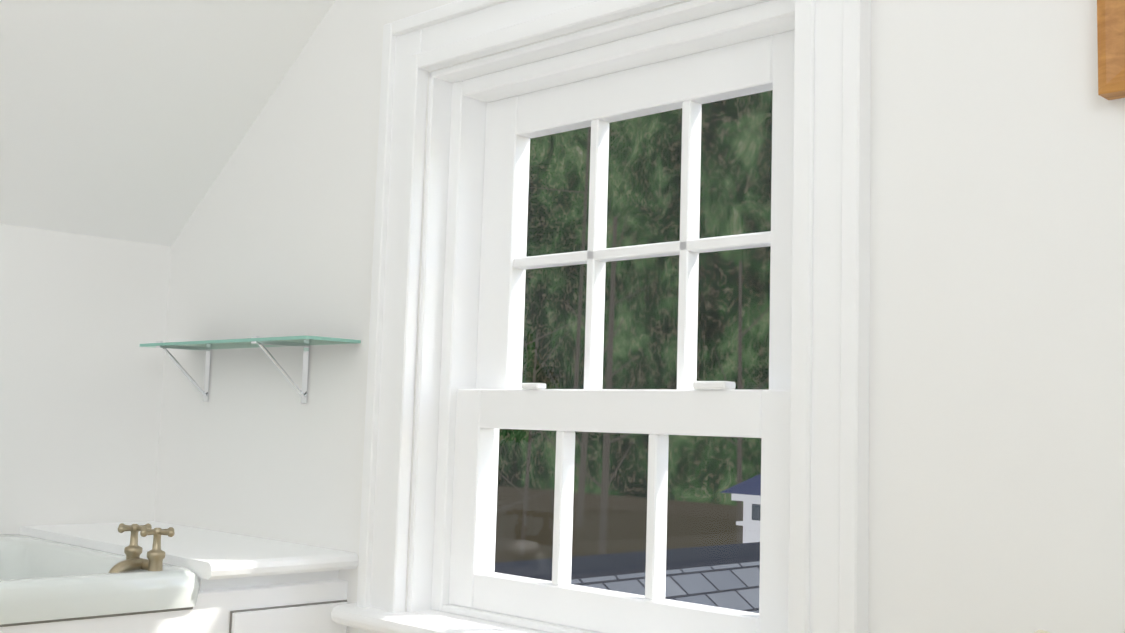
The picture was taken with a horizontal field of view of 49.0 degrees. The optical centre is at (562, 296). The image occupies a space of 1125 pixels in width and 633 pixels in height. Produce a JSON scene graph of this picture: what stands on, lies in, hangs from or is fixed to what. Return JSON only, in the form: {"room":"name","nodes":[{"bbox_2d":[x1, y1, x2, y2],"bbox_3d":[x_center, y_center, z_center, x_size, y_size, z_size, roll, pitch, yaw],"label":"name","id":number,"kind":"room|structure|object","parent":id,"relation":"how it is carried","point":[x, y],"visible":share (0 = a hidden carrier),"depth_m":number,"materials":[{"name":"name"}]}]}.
{"room":"bathroom","nodes":[
{"label":"bathroom","id":0,"kind":"room"},
{"bbox_2d":[0,224,170,533],"bbox_3d":[-1.686,0.385,2.220,0.200,1.424,1.940,-4,-8,44],"label":"wall","id":1,"kind":"structure","parent":0,"point":[83,318],"depth_m":2.73,"materials":[{"name":"paint"}]},
{"bbox_2d":[0,0,334,246],"bbox_3d":[-1.093,-0.912,1.810,1.751,1.346,1.940,-4,-8,44],"label":"ceiling","id":2,"kind":"structure","parent":0,"point":[130,120],"depth_m":2.52,"materials":[{"name":"paint"}]},
{"bbox_2d":[494,474,760,612],"bbox_3d":[2.953,3.152,10.879,10.903,5.010,16.650,-4,-8,44],"label":"outbuilding roof","id":3,"kind":"structure","parent":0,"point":[724,560],"depth_m":8.54,"materials":[{"name":"grey tile"}]},
{"bbox_2d":[154,0,1124,632],"bbox_3d":[0.208,-0.377,1.966,3.540,3.000,0.200,-4,-8,44],"label":"wall","id":4,"kind":"structure","parent":0,"point":[996,316],"depth_m":1.53,"materials":[{"name":"paint"}]},
{"bbox_2d":[140,336,360,402],"bbox_3d":[-0.654,0.151,2.514,0.640,0.125,0.124,-4,-8,44],"label":"glass shelf","id":5,"kind":"object","parent":4,"relation":"attached to","point":[304,342],"visible":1,"depth_m":2.46,"materials":[{"name":"green glass"}]},
{"bbox_2d":[331,0,870,632],"bbox_3d":[0.088,0.073,2.000,1.085,1.212,0.294,-4,-8,44],"label":"window","id":6,"kind":"structure","parent":4,"relation":"in","point":[805,414],"depth_m":2.03,"materials":[{"name":"paint"}]},
{"bbox_2d":[1097,0,1124,99],"bbox_3d":[0.805,-0.452,1.220,0.538,0.432,0.033,-4,-8,44],"label":"picture frame","id":7,"kind":"object","parent":4,"relation":"attached to","point":[1111,43],"visible":1,"depth_m":1.37,"materials":[{"name":"brown wood"}]},
{"bbox_3d":[-0.517,1.082,1.117,3.540,0.120,2.340,-4,-8,44],"label":"floor","id":8,"kind":"structure","parent":0,"visible":0},
{"bbox_2d":[0,521,358,632],"bbox_3d":[-1.266,0.716,1.903,0.803,0.725,1.734,-4,-8,44],"label":"sink cabinet","id":9,"kind":"object","parent":8,"relation":"on","point":[141,577],"visible":1,"depth_m":2.14,"materials":[{"name":"paint"}]},
{"bbox_2d":[1034,630,1049,632],"bbox_3d":[0.517,0.697,1.183,0.492,0.723,0.196,-4,-8,44],"label":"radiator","id":10,"kind":"object","parent":8,"relation":"on","point":[1040,631],"visible":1,"depth_m":1.25,"materials":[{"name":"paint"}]},
{"label":"outside","id":11,"kind":"structure","parent":0,"visible":0},
{"bbox_2d":[495,126,771,562],"bbox_3d":[0.491,0.508,25.815,110.000,16.184,33.400,-4,-8,44],"label":"trees","id":12,"kind":"object","parent":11,"point":[584,518],"depth_m":37.57,"materials":[{"name":"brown plant"}]},
{"bbox_2d":[497,90,772,505],"bbox_3d":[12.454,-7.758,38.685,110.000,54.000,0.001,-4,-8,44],"label":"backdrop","id":13,"kind":"structure","parent":11,"point":[762,127],"depth_m":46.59,"materials":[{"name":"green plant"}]}
]}

